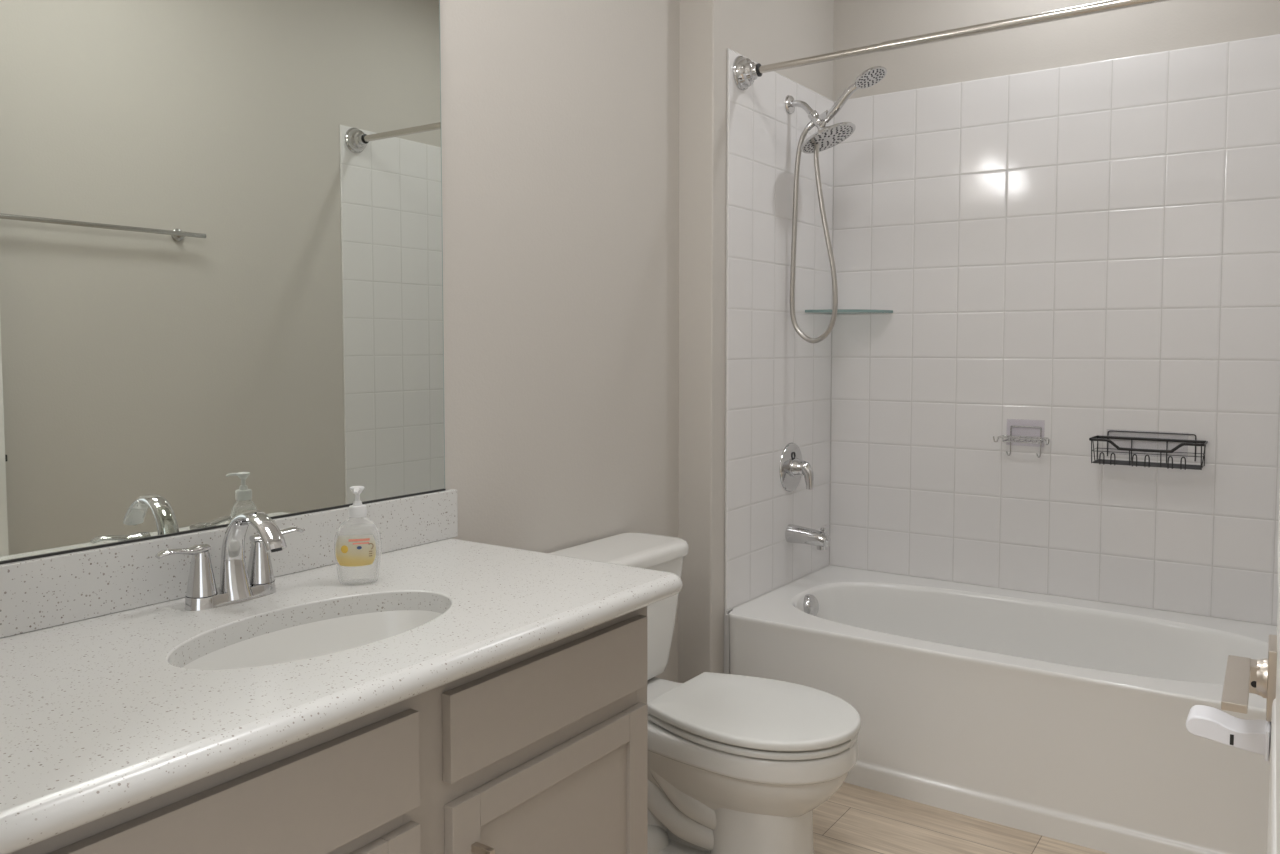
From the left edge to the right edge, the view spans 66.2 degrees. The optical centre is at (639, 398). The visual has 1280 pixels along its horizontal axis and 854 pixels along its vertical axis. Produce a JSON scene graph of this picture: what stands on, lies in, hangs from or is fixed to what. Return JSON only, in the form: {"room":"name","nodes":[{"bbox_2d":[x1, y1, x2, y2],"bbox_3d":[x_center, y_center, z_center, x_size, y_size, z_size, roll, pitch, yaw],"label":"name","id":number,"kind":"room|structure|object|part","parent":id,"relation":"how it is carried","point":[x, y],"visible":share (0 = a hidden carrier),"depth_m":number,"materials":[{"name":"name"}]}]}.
{"room":"bathroom","nodes":[
{"label":"bathroom","id":0,"kind":"room"},
{"bbox_2d":[440,0,679,682],"bbox_3d":[-0.564,-0.258,2.030,0.100,2.740,2.292,2,4,35],"label":"wall","id":1,"kind":"structure","parent":0,"point":[560,118],"depth_m":2.47,"materials":[{"name":"grey paint"}]},
{"bbox_2d":[0,0,445,563],"bbox_3d":[-0.762,-0.329,1.643,0.008,1.116,1.176,2,4,35],"label":"wall mirror","id":2,"kind":"object","parent":1,"relation":"attached to","point":[221,247],"visible":1,"depth_m":1.69,"materials":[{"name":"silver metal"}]},
{"bbox_2d":[0,489,457,637],"bbox_3d":[-0.753,0.281,1.678,0.020,0.105,1.209,2,4,35],"label":"backsplash","id":3,"kind":"structure","parent":1,"relation":"attached to","point":[50,591],"depth_m":1.61,"materials":[{"name":"white stone"}]},
{"bbox_2d":[678,0,833,682],"bbox_3d":[0.393,-0.327,3.306,0.224,2.740,0.938,2,4,35],"label":"wall","id":4,"kind":"structure","parent":0,"point":[751,387],"depth_m":3.02,"materials":[{"name":"white tile"}]},
{"bbox_2d":[779,443,813,491],"bbox_3d":[0.542,0.234,3.280,0.087,0.166,0.166,2,4,35],"label":"shower valve","id":5,"kind":"object","parent":4,"relation":"attached to","point":[792,467],"visible":1,"depth_m":3.26,"materials":[{"name":"silver metal"}]},
{"bbox_3d":[0.512,0.233,3.301,0.012,0.166,0.166,2,4,35],"label":"plate","id":6,"kind":"part","parent":5,"relation":"part of","materials":[{"name":"silver metal"}]},
{"bbox_3d":[0.555,0.255,3.271,0.054,0.094,0.038,2,4,35],"label":"lever","id":7,"kind":"part","parent":5,"relation":"part of","materials":[{"name":"silver metal"}]},
{"bbox_2d":[785,524,830,549],"bbox_3d":[0.564,0.462,3.271,0.146,0.072,0.062,2,4,35],"label":"tub spout","id":8,"kind":"object","parent":4,"relation":"attached to","point":[794,533],"visible":1,"depth_m":3.25,"materials":[{"name":"silver metal"}]},
{"bbox_2d":[829,101,834,564],"bbox_3d":[0.694,-0.221,3.551,0.003,1.684,0.003,2,4,35],"label":"trim","id":9,"kind":"structure","parent":4,"relation":"attached to","point":[834,101],"depth_m":3.56,"materials":[{"name":"grey"}]},
{"bbox_2d":[785,66,886,342],"bbox_3d":[0.621,-0.600,3.135,0.330,0.850,0.184,2,4,35],"label":"shower","id":10,"kind":"object","parent":4,"relation":"attached to","point":[826,137],"visible":1,"depth_m":3.15,"materials":[{"name":"silver metal"}]},
{"bbox_3d":[0.528,-0.939,3.187,0.090,0.064,0.021,2,4,35],"label":"shower arm","id":11,"kind":"part","parent":10,"relation":"part of","materials":[{"name":"silver metal"}]},
{"bbox_3d":[0.644,-0.942,3.100,0.142,0.129,0.029,2,4,35],"label":"hand shower handle","id":12,"kind":"part","parent":10,"relation":"part of","materials":[{"name":"silver metal"}]},
{"bbox_2d":[805,309,892,313],"bbox_3d":[0.722,-0.299,3.390,0.231,0.009,0.227,2,4,35],"label":"corner shelf","id":13,"kind":"object","parent":4,"relation":"attached to","point":[824,311],"visible":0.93,"depth_m":3.35,"materials":[{"name":"clear glass"}]},
{"bbox_2d":[733,0,1168,90],"bbox_3d":[0.928,-0.954,2.512,1.520,0.107,0.101,2,4,35],"label":"shower curtain rod","id":14,"kind":"object","parent":4,"relation":"attached to","point":[745,71],"visible":1,"depth_m":2.60,"materials":[{"name":"silver metal"}]},
{"bbox_2d":[813,782,1109,853],"bbox_3d":[0.414,1.228,0.843,3.700,0.100,5.100,2,4,35],"label":"floor","id":15,"kind":"structure","parent":0,"point":[855,819],"depth_m":2.46,"materials":[{"name":"brown wood"}]},
{"bbox_2d":[9,606,646,853],"bbox_3d":[-0.519,0.762,1.527,0.605,0.757,1.157,2,4,35],"label":"vanity cabinet","id":16,"kind":"object","parent":15,"relation":"on","point":[542,750],"visible":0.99,"depth_m":1.43,"materials":[{"name":"beige paint"}]},
{"bbox_3d":[-0.468,0.510,1.136,0.018,0.134,0.550,2,4,35],"label":"drawer","id":17,"kind":"part","parent":16,"relation":"part of","materials":[{"name":"beige paint"}]},
{"bbox_2d":[0,538,682,853],"bbox_3d":[-0.507,0.363,1.511,0.621,0.040,1.208,2,4,35],"label":"countertop","id":18,"kind":"structure","parent":16,"relation":"on","point":[101,716],"depth_m":1.29,"materials":[{"name":"white stone"}]},
{"bbox_2d":[155,510,302,610],"bbox_3d":[-0.672,0.259,1.627,0.192,0.156,0.195,-1,3,-10],"label":"faucet","id":19,"kind":"object","parent":18,"relation":"on","point":[238,583],"visible":1,"depth_m":1.60,"materials":[{"name":"silver metal"}]},
{"bbox_3d":[-0.727,0.244,1.558,0.025,0.018,0.091,2,3,28],"label":"lever","id":20,"kind":"part","parent":19,"relation":"part of","materials":[{"name":"silver metal"}]},
{"bbox_3d":[-0.711,0.283,1.589,0.047,0.071,0.047,2,4,35],"label":"handle","id":21,"kind":"part","parent":19,"relation":"part of","materials":[{"name":"silver metal"}]},
{"bbox_3d":[-0.680,0.326,1.635,0.052,0.020,0.159,2,4,35],"label":"deck plate","id":22,"kind":"part","parent":19,"relation":"part of","materials":[{"name":"silver metal"}]},
{"bbox_3d":[-0.630,0.260,1.597,0.143,0.155,0.055,2,4,35],"label":"spout","id":23,"kind":"part","parent":19,"relation":"part of","materials":[{"name":"silver metal"}]},
{"bbox_3d":[-0.650,0.278,1.677,0.047,0.071,0.047,2,4,35],"label":"handle","id":24,"kind":"part","parent":19,"relation":"part of","materials":[{"name":"silver metal"}]},
{"bbox_3d":[-0.628,0.236,1.700,0.025,0.018,0.091,3,4,41],"label":"lever","id":25,"kind":"part","parent":19,"relation":"part of","materials":[{"name":"silver metal"}]},
{"bbox_2d":[182,610,441,669],"bbox_3d":[-0.480,0.449,1.496,0.318,0.142,0.522,2,4,35],"label":"sink basin","id":26,"kind":"object","parent":18,"relation":"in","point":[324,637],"visible":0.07,"depth_m":1.62,"materials":[{"name":"white ceramic"}]},
{"bbox_2d":[335,486,381,579],"bbox_3d":[-0.502,0.243,1.747,0.080,0.172,0.058,-2,4,-35],"label":"soap bottle","id":27,"kind":"object","parent":18,"relation":"on","point":[350,550],"visible":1,"depth_m":1.73,"materials":[{"name":"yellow plastic"}]},
{"bbox_2d":[341,545,347,552],"bbox_3d":[-0.518,0.265,1.721,0.013,0.014,0.001,0,3,3],"label":"print","id":28,"kind":"object","parent":27,"relation":"attached to","point":[344,548],"depth_m":1.72},
{"bbox_2d":[349,538,369,544],"bbox_3d":[-0.494,0.252,1.726,0.036,0.009,0.002,-1,3,-18],"label":"print","id":29,"kind":"object","parent":27,"relation":"on","point":[352,541],"depth_m":1.73,"materials":[{"name":"red paper"}]},
{"bbox_3d":[-0.468,0.819,1.152,0.018,0.434,0.550,2,4,35],"label":"door","id":30,"kind":"part","parent":16,"relation":"part of","materials":[{"name":"beige paint"}]},
{"bbox_3d":[-0.231,0.729,1.444,0.039,0.142,0.011,2,4,35],"label":"handle","id":31,"kind":"part","parent":16,"relation":"part of","materials":[{"name":"silver metal"}]},
{"bbox_3d":[-0.136,0.478,1.616,0.018,0.130,0.502,2,4,35],"label":"drawer","id":32,"kind":"part","parent":16,"relation":"part of","materials":[{"name":"beige paint"}]},
{"bbox_3d":[-0.135,0.794,1.634,0.018,0.432,0.500,2,4,35],"label":"door","id":33,"kind":"part","parent":16,"relation":"part of","materials":[{"name":"beige paint"}]},
{"bbox_2d":[548,533,860,853],"bbox_3d":[0.159,0.744,2.362,0.755,0.704,0.486,2,4,35],"label":"toilet","id":34,"kind":"object","parent":15,"relation":"on","point":[737,764],"visible":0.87,"depth_m":2.22,"materials":[{"name":"white ceramic"}]},
{"bbox_3d":[-0.068,0.404,2.500,0.205,0.040,0.486,2,4,35],"label":"tank lid","id":35,"kind":"part","parent":34,"relation":"part of","materials":[{"name":"white ceramic"}]},
{"bbox_3d":[-0.072,0.583,2.513,0.191,0.327,0.460,2,4,35],"label":"tank","id":36,"kind":"part","parent":34,"relation":"part of","materials":[{"name":"white ceramic"}]},
{"bbox_3d":[0.277,0.748,2.281,0.458,0.015,0.376,2,4,35],"label":"seat","id":37,"kind":"part","parent":34,"relation":"part of","materials":[{"name":"white plastic"}]},
{"bbox_3d":[0.278,0.723,2.278,0.465,0.024,0.386,2,4,35],"label":"lid","id":38,"kind":"part","parent":34,"relation":"part of","materials":[{"name":"white plastic"}]},
{"bbox_2d":[729,565,1276,853],"bbox_3d":[1.095,0.861,2.851,1.520,0.418,0.791,2,4,35],"label":"bathtub","id":39,"kind":"object","parent":15,"relation":"on","point":[1064,719],"visible":0.92,"depth_m":2.58,"materials":[{"name":"white ceramic"}]},
{"bbox_2d":[830,0,1279,624],"bbox_3d":[1.381,-0.317,3.134,1.640,2.740,0.100,2,4,35],"label":"wall","id":40,"kind":"structure","parent":0,"point":[1069,228],"depth_m":3.11,"materials":[{"name":"white tile"}]},
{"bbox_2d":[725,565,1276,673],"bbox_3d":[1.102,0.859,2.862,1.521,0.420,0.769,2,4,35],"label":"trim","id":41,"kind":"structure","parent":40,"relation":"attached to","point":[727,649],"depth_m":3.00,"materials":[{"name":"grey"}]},
{"bbox_2d":[993,426,1049,457],"bbox_3d":[1.231,0.131,3.155,0.174,0.120,0.073,2,4,35],"label":"rack","id":42,"kind":"object","parent":40,"relation":"attached to","point":[1006,436],"visible":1,"depth_m":3.15,"materials":[{"name":"silver metal"}]},
{"bbox_2d":[993,435,1049,444],"bbox_3d":[1.230,0.135,3.154,0.174,0.020,0.070,2,4,35],"label":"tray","id":43,"kind":"object","parent":42,"relation":"on","point":[1009,437],"depth_m":3.15,"materials":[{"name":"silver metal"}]},
{"bbox_2d":[1089,430,1207,469],"bbox_3d":[1.517,0.152,2.935,0.306,0.100,0.112,2,4,35],"label":"wire basket","id":44,"kind":"object","parent":40,"relation":"attached to","point":[1097,438],"visible":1,"depth_m":2.93,"materials":[{"name":"black metal"}]},
{"bbox_3d":[1.517,0.139,2.933,0.306,0.033,0.110,2,4,35],"label":"rail","id":45,"kind":"part","parent":44,"relation":"part of","materials":[{"name":"black metal"}]},
{"bbox_3d":[1.517,0.162,2.935,0.296,0.002,0.100,2,4,35],"label":"rail","id":46,"kind":"part","parent":44,"relation":"part of","materials":[{"name":"black metal"}]},
{"bbox_3d":[-0.460,-0.184,0.647,1.844,2.740,0.110,2,4,35],"label":"wall","id":47,"kind":"structure","parent":0,"visible":0},
{"bbox_2d":[1221,492,1279,853],"bbox_3d":[0.457,0.163,0.702,0.082,2.018,0.924,2,4,33],"label":"door","id":48,"kind":"structure","parent":47,"relation":"in","point":[1244,676],"depth_m":0.97,"materials":[{"name":"white wood"}]},
{"bbox_2d":[1186,705,1270,760],"bbox_3d":[0.619,0.348,1.033,0.075,0.032,0.059,2,4,35],"label":"door handle","id":49,"kind":"object","parent":48,"relation":"attached to","point":[1211,723],"visible":0.96,"depth_m":1.02,"materials":[{"name":"white plastic"}]},
{"bbox_3d":[0.612,0.298,0.991,0.038,0.041,0.172,2,4,33],"label":"lever","id":50,"kind":"part","parent":48,"relation":"part of","materials":[{"name":"silver metal"}]},
{"bbox_3d":[0.666,0.294,1.034,0.008,0.074,0.070,2,4,33],"label":"handle","id":51,"kind":"part","parent":48,"relation":"part of","materials":[{"name":"silver metal"}]},
{"bbox_3d":[0.472,0.154,0.688,0.041,1.680,0.670,2,4,33],"label":"panel moulding","id":52,"kind":"part","parent":48,"relation":"part of","materials":[{"name":"white wood"}]}
]}

